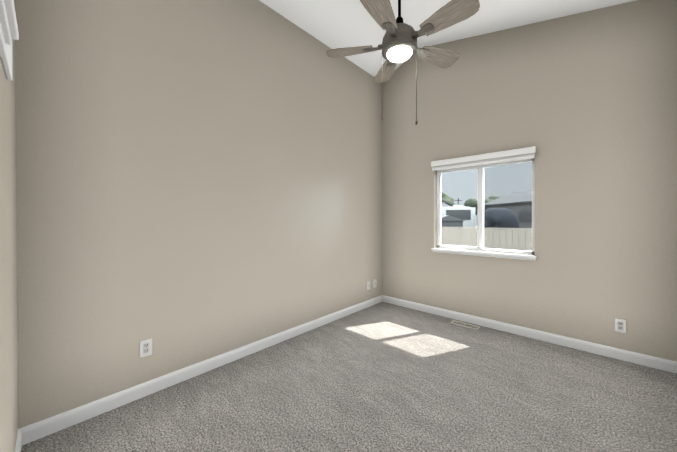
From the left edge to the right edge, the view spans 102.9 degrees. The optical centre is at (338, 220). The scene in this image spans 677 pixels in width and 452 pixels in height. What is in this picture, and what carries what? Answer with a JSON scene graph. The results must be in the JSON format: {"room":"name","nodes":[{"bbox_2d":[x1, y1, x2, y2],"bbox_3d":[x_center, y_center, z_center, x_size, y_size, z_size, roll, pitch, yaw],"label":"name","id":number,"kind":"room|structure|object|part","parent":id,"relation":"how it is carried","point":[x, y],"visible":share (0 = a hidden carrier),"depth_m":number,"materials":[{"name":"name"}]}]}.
{"room":"empty bedroom","nodes":[
{"label":"empty bedroom","id":0,"kind":"room"},
{"bbox_2d":[0,0,17,451],"bbox_3d":[-0.766,-0.732,0.454,2.838,3.950,0.140,0,1,43],"label":"wall","id":1,"kind":"structure","parent":0,"point":[8,350],"depth_m":1.16,"materials":[{"name":"paint"}]},
{"bbox_2d":[0,0,18,79],"bbox_3d":[-0.912,-0.879,0.715,1.318,0.560,0.046,0,1,43],"label":"trim","id":2,"kind":"structure","parent":1,"relation":"attached to","point":[8,28],"depth_m":0.92,"materials":[{"name":"paint"}]},
{"bbox_2d":[15,426,26,451],"bbox_3d":[-1.091,1.194,0.873,1.750,0.092,0.013,0,1,43],"label":"baseboard","id":3,"kind":"structure","parent":1,"relation":"attached to","point":[22,432],"depth_m":1.47,"materials":[{"name":"paint"}]},
{"bbox_2d":[15,0,381,428],"bbox_3d":[-0.607,-0.748,2.833,0.160,3.950,3.888,0,1,43],"label":"wall","id":4,"kind":"structure","parent":0,"point":[197,181],"depth_m":2.04,"materials":[{"name":"paint"}]},
{"bbox_2d":[140,338,151,357],"bbox_3d":[-1.360,0.898,1.907,0.007,0.114,0.070,0,1,43],"label":"outlet","id":5,"kind":"object","parent":4,"relation":"attached to","point":[149,341],"depth_m":1.90,"materials":[{"name":"white plastic"}]},
{"bbox_3d":[-1.358,0.898,1.905,0.002,0.067,0.033,0,1,43],"label":"electrical outlet sockets on the left wall","id":6,"kind":"part","parent":5,"relation":"part of","materials":[{"name":"white plastic"}]},
{"bbox_2d":[27,295,382,442],"bbox_3d":[-0.543,1.181,2.787,0.013,0.092,3.568,0,1,43],"label":"baseboard","id":7,"kind":"structure","parent":4,"relation":"attached to","point":[43,428],"depth_m":1.99,"materials":[{"name":"paint"}]},
{"bbox_2d":[21,301,676,451],"bbox_3d":[0.033,1.267,1.331,3.158,0.060,5.243,0,1,43],"label":"floor","id":8,"kind":"structure","parent":0,"point":[382,376],"depth_m":1.85,"materials":[{"name":"carpet"}]},
{"bbox_2d":[450,320,479,329],"bbox_3d":[1.486,1.222,3.172,0.300,0.006,0.110,0,1,43],"label":"air vent register","id":9,"kind":"object","parent":8,"relation":"on","point":[465,325],"visible":1,"depth_m":3.16,"materials":[{"name":"beige metal"}]},
{"bbox_2d":[259,0,635,76],"bbox_3d":[0.500,-2.188,1.813,3.158,0.766,3.868,0,1,43],"label":"ceiling","id":10,"kind":"structure","parent":0,"point":[333,24],"depth_m":2.90,"materials":[{"name":"paint"}]},
{"bbox_2d":[326,0,479,124],"bbox_3d":[0.510,-1.511,2.172,1.160,1.448,1.177,0,1,43],"label":"ceiling fan","id":11,"kind":"object","parent":10,"relation":"hanging from","point":[399,43],"visible":1,"depth_m":2.09,"materials":[{"name":"wood"}]},
{"bbox_3d":[0.094,-1.439,2.293,0.396,0.008,0.192,0,13,13],"label":"blade","id":12,"kind":"part","parent":11,"relation":"part of","materials":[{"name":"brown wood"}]},
{"bbox_3d":[0.287,-1.436,1.848,0.192,0.008,0.396,15,8,30],"label":"blade","id":13,"kind":"part","parent":11,"relation":"part of","materials":[{"name":"brown wood"}]},
{"bbox_3d":[0.356,-1.116,2.202,0.007,0.545,0.006,0,1,43],"label":"chain","id":14,"kind":"part","parent":11,"relation":"part of","materials":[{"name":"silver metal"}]},
{"bbox_3d":[0.458,-1.442,2.614,0.192,0.008,0.396,-13,2,-5],"label":"blade","id":15,"kind":"part","parent":11,"relation":"part of","materials":[{"name":"brown wood"}]},
{"bbox_3d":[0.497,-1.479,2.203,0.280,0.220,0.280,0,1,43],"label":"motor","id":16,"kind":"part","parent":11,"relation":"part of","materials":[{"name":"silver metal"}]},
{"bbox_3d":[0.638,-1.111,2.208,0.007,0.555,0.006,0,1,43],"label":"chain","id":17,"kind":"part","parent":11,"relation":"part of","materials":[{"name":"silver metal"}]},
{"bbox_3d":[0.876,-1.440,2.367,0.396,0.008,0.192,0,-13,-23],"label":"blade","id":18,"kind":"part","parent":11,"relation":"part of","materials":[{"name":"brown wood"}]},
{"bbox_3d":[0.771,-1.437,1.893,0.192,0.008,0.396,17,-11,-40],"label":"blade","id":19,"kind":"part","parent":11,"relation":"part of","materials":[{"name":"brown wood"}]},
{"bbox_2d":[382,0,676,361],"bbox_3d":[1.759,-0.750,3.183,2.838,3.950,0.160,0,1,43],"label":"wall","id":20,"kind":"structure","parent":0,"point":[585,103],"depth_m":2.66,"materials":[{"name":"paint"}]},
{"bbox_2d":[431,248,536,258],"bbox_3d":[1.662,0.372,3.194,1.120,0.025,0.122,0,1,43],"label":"window sill","id":21,"kind":"structure","parent":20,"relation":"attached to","point":[489,253],"depth_m":3.08,"materials":[{"name":"paint"}]},
{"bbox_2d":[433,250,535,260],"bbox_3d":[1.647,0.397,3.178,1.100,0.025,0.012,0,1,43],"label":"apron","id":22,"kind":"object","parent":20,"relation":"attached to","point":[486,255],"visible":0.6,"depth_m":3.10,"materials":[{"name":"paint"}]},
{"bbox_2d":[437,158,534,254],"bbox_3d":[1.728,-0.183,3.261,1.070,1.085,0.084,0,1,43],"label":"window","id":23,"kind":"structure","parent":20,"relation":"in","point":[480,227],"depth_m":3.24,"materials":[{"name":"plastic"}]},
{"bbox_2d":[431,146,535,170],"bbox_3d":[1.628,-0.709,3.150,1.102,0.111,0.068,0,1,43],"label":"window blind","id":24,"kind":"object","parent":23,"relation":"attached to","point":[506,156],"visible":1,"depth_m":3.06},
{"bbox_2d":[484,163,531,250],"bbox_3d":[1.942,-0.157,3.104,0.482,0.975,0.001,0,1,43],"label":"screen","id":25,"kind":"object","parent":23,"relation":"attached to","point":[508,216],"depth_m":3.09,"materials":[{"name":"grey"}]},
{"bbox_2d":[383,295,674,372],"bbox_3d":[1.705,1.179,3.128,2.790,0.092,0.013,0,1,43],"label":"baseboard","id":26,"kind":"structure","parent":20,"relation":"attached to","point":[633,357],"depth_m":2.72,"materials":[{"name":"paint"}]},
{"bbox_2d":[615,318,625,332],"bbox_3d":[2.501,0.930,2.394,0.070,0.114,0.007,0,1,43],"label":"outlet","id":27,"kind":"object","parent":20,"relation":"attached to","point":[617,325],"depth_m":2.39,"materials":[{"name":"white plastic"}]},
{"bbox_3d":[2.499,0.930,2.392,0.033,0.067,0.002,0,1,43],"label":"electrical outlet sockets on the window wall","id":28,"kind":"part","parent":27,"relation":"part of","materials":[{"name":"white plastic"}]},
{"label":"outside","id":29,"kind":"structure","parent":0,"visible":0},
{"bbox_3d":[24.730,1.819,41.196,100.000,0.300,85.817,0,1,43],"label":"ground","id":30,"kind":"structure","parent":29,"visible":0},
{"bbox_2d":[441,200,452,214],"bbox_3d":[11.387,-0.248,31.077,4.500,3.970,6.200,0,0,11],"label":"house","id":31,"kind":"structure","parent":30,"relation":"on","point":[445,204],"depth_m":28.30,"materials":[{"name":"white"}]},
{"bbox_2d":[441,192,454,204],"bbox_3d":[24.514,-2.713,63.805,6.241,8.460,6.105,0,1,43],"label":"tree","id":32,"kind":"object","parent":30,"relation":"on","point":[449,200],"depth_m":62.39,"materials":[{"name":"green plant"}]},
{"bbox_2d":[441,215,464,228],"bbox_3d":[5.646,0.767,15.456,1.800,2.150,2.800,0,0,-5],"label":"shed","id":33,"kind":"object","parent":30,"relation":"on","point":[447,221],"depth_m":14.15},
{"bbox_2d":[442,205,474,240],"bbox_3d":[9.691,0.273,22.029,2.450,3.050,6.430,0,0,23],"label":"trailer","id":34,"kind":"object","parent":30,"relation":"on","point":[466,217],"depth_m":18.95,"materials":[{"name":"white metal"}]},
{"bbox_2d":[464,198,489,223],"bbox_3d":[22.829,-1.068,44.315,3.570,5.432,3.698,0,1,43],"label":"tree","id":35,"kind":"object","parent":30,"relation":"on","point":[471,200],"depth_m":43.51,"materials":[{"name":"green plant"}]},
{"bbox_3d":[22.829,-2.358,44.306,3.570,2.852,3.698,0,1,43],"label":"crown","id":36,"kind":"part","parent":35,"relation":"part of","materials":[{"name":"green plant"}]},
{"bbox_2d":[441,227,531,254],"bbox_3d":[3.842,1.040,8.278,22.042,1.700,0.070,0,1,43],"label":"fence","id":37,"kind":"object","parent":30,"relation":"on","point":[462,238],"depth_m":7.75,"materials":[{"name":"beige wood"}]},
{"bbox_2d":[484,208,518,234],"bbox_3d":[9.697,0.516,16.503,2.300,2.621,7.300,0,0,33],"label":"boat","id":38,"kind":"object","parent":30,"relation":"on","point":[497,217],"depth_m":15.04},
{"bbox_2d":[484,190,531,240],"bbox_3d":[19.930,-0.684,25.257,7.700,4.920,9.700,0,0,-5],"label":"house","id":39,"kind":"structure","parent":30,"relation":"on","point":[522,196],"depth_m":25.07,"materials":[{"name":"grey"}]}
]}

